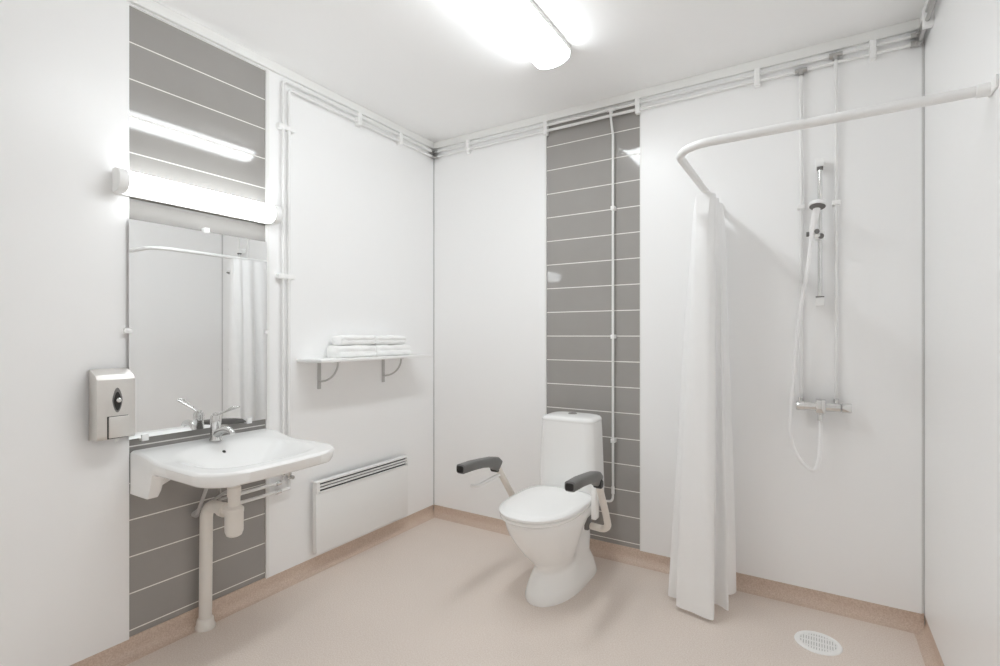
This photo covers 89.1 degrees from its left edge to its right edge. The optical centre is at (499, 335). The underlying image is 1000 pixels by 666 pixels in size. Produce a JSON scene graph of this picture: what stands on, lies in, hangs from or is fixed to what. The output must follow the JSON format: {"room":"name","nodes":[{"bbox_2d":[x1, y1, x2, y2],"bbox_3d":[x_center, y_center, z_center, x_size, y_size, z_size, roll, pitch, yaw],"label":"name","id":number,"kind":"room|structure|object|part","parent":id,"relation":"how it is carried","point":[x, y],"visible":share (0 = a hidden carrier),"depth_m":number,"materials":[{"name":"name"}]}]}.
{"room":"accessible bathroom","nodes":[
{"label":"accessible bathroom","id":0,"kind":"room"},
{"bbox_2d":[0,0,433,665],"bbox_3d":[-1.394,-0.045,2.309,0.121,2.683,3.520,0,0,32],"label":"wall","id":1,"kind":"structure","parent":0,"point":[89,88],"depth_m":2.08,"materials":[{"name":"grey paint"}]},
{"bbox_3d":[-1.859,-0.083,1.457,0.012,2.607,1.382,0,0,32],"label":"wall panel","id":2,"kind":"part","parent":1,"relation":"part of","materials":[{"name":"white paint"}]},
{"bbox_2d":[89,368,134,441],"bbox_3d":[-1.490,0.268,1.956,0.088,0.279,0.127,0,0,32],"label":"soap dispenser","id":3,"kind":"object","parent":1,"relation":"attached to","point":[111,390],"visible":1,"depth_m":1.93,"materials":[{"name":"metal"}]},
{"bbox_3d":[-1.462,0.246,1.942,0.003,0.094,0.033,0,0,32],"label":"lock plate","id":4,"kind":"part","parent":3,"relation":"part of","materials":[{"name":"grey plastic"}]},
{"bbox_3d":[-1.456,0.349,1.942,0.007,0.080,0.067,0,0,32],"label":"push plate","id":5,"kind":"part","parent":3,"relation":"part of","materials":[{"name":"plastic"}]},
{"bbox_2d":[123,219,268,440],"bbox_3d":[-1.333,-0.027,2.284,0.029,0.913,0.624,0,0,32],"label":"wall mirror","id":6,"kind":"object","parent":1,"relation":"attached to","point":[197,331],"visible":1,"depth_m":2.23,"materials":[{"name":"silver metal"}]},
{"bbox_2d":[112,167,281,224],"bbox_3d":[-1.303,-0.604,2.258,0.086,0.093,0.697,0,0,32],"label":"wall lamp","id":7,"kind":"object","parent":1,"relation":"attached to","point":[125,182],"visible":1,"depth_m":2.18,"materials":[{"name":"white plastic"}]},
{"bbox_2d":[130,428,333,517],"bbox_3d":[-1.079,0.635,2.143,0.604,0.341,0.600,0,0,32],"label":"washbasin","id":8,"kind":"object","parent":1,"relation":"attached to","point":[241,458],"visible":0.98,"depth_m":2.05,"materials":[{"name":"white ceramic"}]},
{"bbox_2d":[195,485,243,632],"bbox_3d":[-1.220,0.947,2.206,0.282,0.698,0.082,0,0,29],"label":"trap","id":9,"kind":"object","parent":8,"relation":"attached to","point":[232,511],"visible":0.93,"depth_m":2.23,"materials":[{"name":"white plastic"}]},
{"bbox_2d":[224,504,243,537],"bbox_3d":[-1.129,0.787,2.158,0.076,0.129,0.076,0,0,32],"label":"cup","id":10,"kind":"object","parent":9,"relation":"on","point":[233,513],"depth_m":2.13,"materials":[{"name":"white plastic"}]},
{"bbox_2d":[209,406,239,441],"bbox_3d":[-1.195,0.382,2.212,0.205,0.165,0.053,0,0,32],"label":"faucet","id":11,"kind":"object","parent":8,"relation":"on","point":[216,431],"visible":1,"depth_m":2.23,"materials":[{"name":"silver metal"}]},
{"bbox_3d":[-1.199,0.422,2.214,0.136,0.058,0.037,0,0,32],"label":"spout","id":12,"kind":"part","parent":11,"relation":"part of","materials":[{"name":"silver metal"}]},
{"bbox_3d":[-1.190,0.328,2.208,0.192,0.057,0.037,0,0,32],"label":"lever","id":13,"kind":"part","parent":11,"relation":"part of","materials":[{"name":"silver metal"}]},
{"bbox_2d":[70,505,434,665],"bbox_3d":[-1.337,1.258,2.262,0.050,0.084,3.300,0,0,32],"label":"baseboard","id":14,"kind":"structure","parent":1,"relation":"attached to","point":[148,641],"depth_m":2.45,"materials":[{"name":"beige plastic"}]},
{"bbox_3d":[-1.173,-0.057,2.560,0.011,2.555,0.017,0,0,32],"label":"edge trim","id":15,"kind":"part","parent":1,"relation":"part of","materials":[{"name":"white"}]},
{"bbox_2d":[127,0,434,149],"bbox_3d":[-1.341,-1.363,2.264,0.017,0.046,3.299,0,0,32],"label":"trim","id":16,"kind":"structure","parent":1,"relation":"attached to","point":[151,6],"depth_m":2.53,"materials":[{"name":"white"}]},
{"bbox_2d":[218,80,437,503],"bbox_3d":[-0.869,-0.264,2.959,0.086,2.136,1.606,0,0,32],"label":"pipes","id":17,"kind":"object","parent":1,"relation":"attached to","point":[358,119],"visible":0.77,"depth_m":2.63,"materials":[{"name":"white metal"}]},
{"bbox_3d":[-0.832,-0.083,3.113,0.012,2.607,1.314,0,0,32],"label":"wall panel","id":18,"kind":"part","parent":1,"relation":"part of","materials":[{"name":"white paint"}]},
{"bbox_2d":[313,455,407,553],"bbox_3d":[-0.822,0.985,3.055,0.066,0.387,0.723,0,0,32],"label":"panel radiator","id":19,"kind":"object","parent":1,"relation":"attached to","point":[348,505],"visible":1,"depth_m":2.98,"materials":[{"name":"white metal"}]},
{"bbox_2d":[313,455,407,493],"bbox_3d":[-0.809,0.824,3.047,0.036,0.066,0.723,0,0,32],"label":"grille","id":20,"kind":"object","parent":19,"relation":"attached to","point":[336,483],"depth_m":3.00,"materials":[{"name":"white metal"}]},
{"bbox_2d":[297,354,431,388],"bbox_3d":[-0.765,0.210,3.019,0.200,0.172,0.880,0,0,32],"label":"wall shelf","id":21,"kind":"object","parent":1,"relation":"attached to","point":[318,361],"visible":0.98,"depth_m":2.83,"materials":[{"name":"white plastic"}]},
{"bbox_2d":[327,345,375,357],"bbox_3d":[-0.850,0.088,2.922,0.119,0.073,0.285,0,0,32],"label":"folded towel","id":22,"kind":"object","parent":21,"relation":"on","point":[342,351],"visible":0.98,"depth_m":2.85,"materials":[{"name":"white fabric"}]},
{"bbox_2d":[331,335,374,344],"bbox_3d":[-0.845,0.024,2.939,0.109,0.059,0.250,0,0,32],"label":"folded towel","id":23,"kind":"object","parent":22,"relation":"on","point":[340,339],"visible":1,"depth_m":2.87,"materials":[{"name":"white fabric"}]},
{"bbox_2d":[374,344,410,355],"bbox_3d":[-0.693,0.088,3.177,0.115,0.071,0.306,0,0,32],"label":"folded towel","id":24,"kind":"object","parent":21,"relation":"on","point":[383,349],"visible":0.87,"depth_m":3.13,"materials":[{"name":"white fabric"}]},
{"bbox_2d":[371,335,405,344],"bbox_3d":[-0.706,0.026,3.163,0.109,0.058,0.264,0,0,32],"label":"folded towel","id":25,"kind":"object","parent":24,"relation":"on","point":[387,339],"visible":0.88,"depth_m":3.12,"materials":[{"name":"white fabric"}]},
{"bbox_2d":[433,159,433,503],"bbox_3d":[-0.476,-0.044,3.669,0.006,2.520,0.009,0,0,32],"label":"trim","id":26,"kind":"structure","parent":1,"relation":"attached to","point":[433,159],"depth_m":3.67,"materials":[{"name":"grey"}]},
{"bbox_2d":[125,518,924,665],"bbox_3d":[-0.176,1.346,1.553,2.988,0.100,3.520,0,0,32],"label":"floor","id":27,"kind":"structure","parent":0,"point":[437,592],"depth_m":2.29,"materials":[{"name":"beige plastic"}]},
{"bbox_2d":[456,411,610,606],"bbox_3d":[0.281,0.865,2.630,0.595,0.862,0.928,0,0,32],"label":"toilet","id":28,"kind":"object","parent":27,"relation":"on","point":[550,522],"visible":1,"depth_m":2.51,"materials":[{"name":"white ceramic"}]},
{"bbox_3d":[0.216,0.823,2.496,0.378,0.028,0.534,0,0,32],"label":"lid","id":29,"kind":"part","parent":28,"relation":"part of","materials":[{"name":"white plastic"}]},
{"bbox_3d":[0.269,1.077,2.581,0.360,0.438,0.696,0,0,32],"label":"bowl","id":30,"kind":"part","parent":28,"relation":"part of","materials":[{"name":"white ceramic"}]},
{"bbox_3d":[0.403,0.456,2.848,0.304,0.029,0.200,0,0,32],"label":"cistern lid","id":31,"kind":"part","parent":28,"relation":"part of","materials":[{"name":"white ceramic"}]},
{"bbox_3d":[0.455,0.946,2.621,0.024,0.100,0.060,0,0,32],"label":"arm mount","id":32,"kind":"part","parent":28,"relation":"part of","materials":[{"name":"grey plastic"}]},
{"bbox_2d":[794,630,842,655],"bbox_3d":[1.341,1.293,2.142,0.174,0.006,0.174,0,0,32],"label":"floor drain","id":33,"kind":"object","parent":27,"relation":"on","point":[813,641],"visible":1,"depth_m":2.14,"materials":[{"name":"white plastic"}]},
{"bbox_2d":[153,0,925,142],"bbox_3d":[-0.176,-1.437,1.553,2.988,0.100,3.520,0,0,32],"label":"ceiling","id":34,"kind":"structure","parent":0,"point":[438,70],"depth_m":2.42,"materials":[{"name":"paint"}]},
{"bbox_2d":[468,0,570,69],"bbox_3d":[-0.079,-1.345,1.935,0.188,0.083,1.294,0,0,32],"label":"ceiling lamp","id":35,"kind":"object","parent":34,"relation":"attached to","point":[521,22],"visible":1,"depth_m":2.20,"materials":[{"name":"white plastic"}]},
{"bbox_2d":[434,31,924,625],"bbox_3d":[0.720,-0.045,2.997,2.988,2.683,0.121,0,0,32],"label":"wall","id":36,"kind":"structure","parent":0,"point":[523,226],"depth_m":2.64,"materials":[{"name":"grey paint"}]},
{"bbox_3d":[-0.090,-0.083,3.437,0.900,2.607,0.012,0,0,32],"label":"wall panel","id":37,"kind":"part","parent":36,"relation":"part of","materials":[{"name":"white paint"}]},
{"bbox_3d":[0.288,-0.058,3.201,0.011,2.556,0.011,0,0,32],"label":"edge trim","id":38,"kind":"part","parent":36,"relation":"part of","materials":[{"name":"white"}]},
{"bbox_2d":[606,113,615,501],"bbox_3d":[0.625,-0.160,2.946,0.113,2.257,0.042,0,0,-11],"label":"supply pipe","id":39,"kind":"object","parent":36,"relation":"attached to","point":[613,208],"visible":0.95,"depth_m":2.94,"materials":[{"name":"white metal"}]},
{"bbox_3d":[0.799,-0.058,2.884,0.007,2.556,0.011,0,0,32],"label":"edge trim","id":40,"kind":"part","parent":36,"relation":"part of","materials":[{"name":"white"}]},
{"bbox_2d":[437,35,910,157],"bbox_3d":[0.681,-1.294,2.931,2.645,0.084,0.034,0,0,32],"label":"pipes","id":41,"kind":"object","parent":36,"relation":"attached to","point":[873,52],"visible":1,"depth_m":2.67,"materials":[{"name":"white"}]},
{"bbox_2d":[434,19,919,148],"bbox_3d":[0.684,-1.363,2.939,2.712,0.046,0.017,0,0,32],"label":"pipe","id":42,"kind":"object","parent":36,"relation":"attached to","point":[913,25],"depth_m":2.68,"materials":[{"name":"white"}]},
{"bbox_2d":[434,505,923,632],"bbox_3d":[0.682,1.258,2.935,2.748,0.084,0.050,0,0,32],"label":"baseboard","id":43,"kind":"structure","parent":36,"relation":"attached to","point":[908,621],"depth_m":2.53,"materials":[{"name":"beige plastic"}]},
{"bbox_3d":[1.325,-0.083,2.559,1.242,2.607,0.012,0,0,32],"label":"wall panel","id":44,"kind":"part","parent":36,"relation":"part of","materials":[{"name":"white paint"}]},
{"bbox_2d":[797,75,804,396],"bbox_3d":[1.453,-0.475,2.452,0.032,1.553,0.034,0,0,32],"label":"riser pipe","id":45,"kind":"object","parent":36,"relation":"attached to","point":[800,206],"visible":1,"depth_m":2.44,"materials":[{"name":"white metal"}]},
{"bbox_2d":[806,158,824,306],"bbox_3d":[1.489,-0.484,2.380,0.127,0.690,0.068,0,0,-39],"label":"shower rail","id":46,"kind":"object","parent":36,"relation":"attached to","point":[820,162],"visible":0.96,"depth_m":2.37,"materials":[{"name":"silver metal"}]},
{"bbox_2d":[788,199,826,471],"bbox_3d":[1.414,0.008,2.337,0.142,1.249,0.116,0,0,20],"label":"shower","id":47,"kind":"object","parent":46,"relation":"hanging from","point":[816,205],"visible":1,"depth_m":2.37,"materials":[{"name":"white"}]},
{"bbox_3d":[1.446,-0.524,2.334,0.032,0.154,0.073,0,0,3],"label":"handle","id":48,"kind":"part","parent":47,"relation":"part of","materials":[{"name":"white"}]},
{"bbox_2d":[796,397,851,420],"bbox_3d":[1.509,0.346,2.371,0.220,0.100,0.096,0,0,32],"label":"shower mixer","id":49,"kind":"object","parent":36,"relation":"attached to","point":[820,406],"visible":1,"depth_m":2.34,"materials":[{"name":"silver metal"}]},
{"bbox_3d":[1.422,0.330,2.404,0.038,0.045,0.045,0,0,32],"label":"handle","id":50,"kind":"part","parent":49,"relation":"part of","materials":[{"name":"silver metal"}]},
{"bbox_2d":[817,413,822,420],"bbox_3d":[1.489,0.371,2.362,0.028,0.050,0.028,0,0,32],"label":"outlet","id":51,"kind":"object","parent":49,"relation":"attached to","point":[819,415],"depth_m":2.35,"materials":[{"name":"silver metal"}]},
{"bbox_3d":[1.576,0.330,2.308,0.040,0.045,0.045,0,0,32],"label":"handle","id":52,"kind":"part","parent":49,"relation":"part of","materials":[{"name":"silver metal"}]},
{"bbox_2d":[832,59,839,398],"bbox_3d":[1.571,-0.494,2.376,0.032,1.590,0.040,0,0,32],"label":"riser pipe","id":53,"kind":"object","parent":36,"relation":"attached to","point":[835,202],"visible":1,"depth_m":2.37,"materials":[{"name":"white"}]},
{"bbox_2d":[925,0,999,665],"bbox_3d":[1.043,-0.045,0.797,0.120,2.683,3.520,0,0,32],"label":"wall","id":54,"kind":"structure","parent":0,"point":[962,45],"depth_m":1.66,"materials":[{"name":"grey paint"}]},
{"bbox_2d":[676,74,997,209],"bbox_3d":[1.209,-0.666,2.000,0.866,0.060,1.060,0,0,32],"label":"rail","id":55,"kind":"object","parent":54,"relation":"attached to","point":[985,89],"visible":0.84,"depth_m":1.55,"materials":[{"name":"white metal"}]},
{"bbox_2d":[668,192,735,619],"bbox_3d":[1.001,0.312,2.480,0.266,1.932,0.362,0,0,45],"label":"shower curtain","id":56,"kind":"object","parent":55,"relation":"hanging from","point":[702,573],"visible":1,"depth_m":2.36,"materials":[{"name":"white fabric"}]},
{"bbox_2d":[922,37,924,613],"bbox_3d":[1.854,-0.044,2.226,0.008,2.520,0.016,0,0,32],"label":"trim","id":57,"kind":"structure","parent":54,"relation":"attached to","point":[923,43],"depth_m":2.22,"materials":[{"name":"grey"}]},
{"bbox_2d":[910,0,936,47],"bbox_3d":[1.333,-1.293,1.425,0.050,0.082,1.892,0,0,32],"label":"pipes","id":58,"kind":"object","parent":54,"relation":"attached to","point":[927,21],"visible":1,"depth_m":2.06,"materials":[{"name":"grey"}]},
{"bbox_2d":[920,0,928,23],"bbox_3d":[0.978,-1.363,0.825,0.017,0.046,3.299,0,0,32],"label":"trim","id":59,"kind":"structure","parent":54,"relation":"attached to","point":[926,1],"depth_m":2.12,"materials":[{"name":"white"}]},
{"bbox_2d":[914,617,943,665],"bbox_3d":[0.975,1.258,0.828,0.050,0.084,3.300,0,0,32],"label":"baseboard","id":60,"kind":"structure","parent":54,"relation":"attached to","point":[928,648],"depth_m":2.08,"materials":[{"name":"beige plastic"}]}
]}

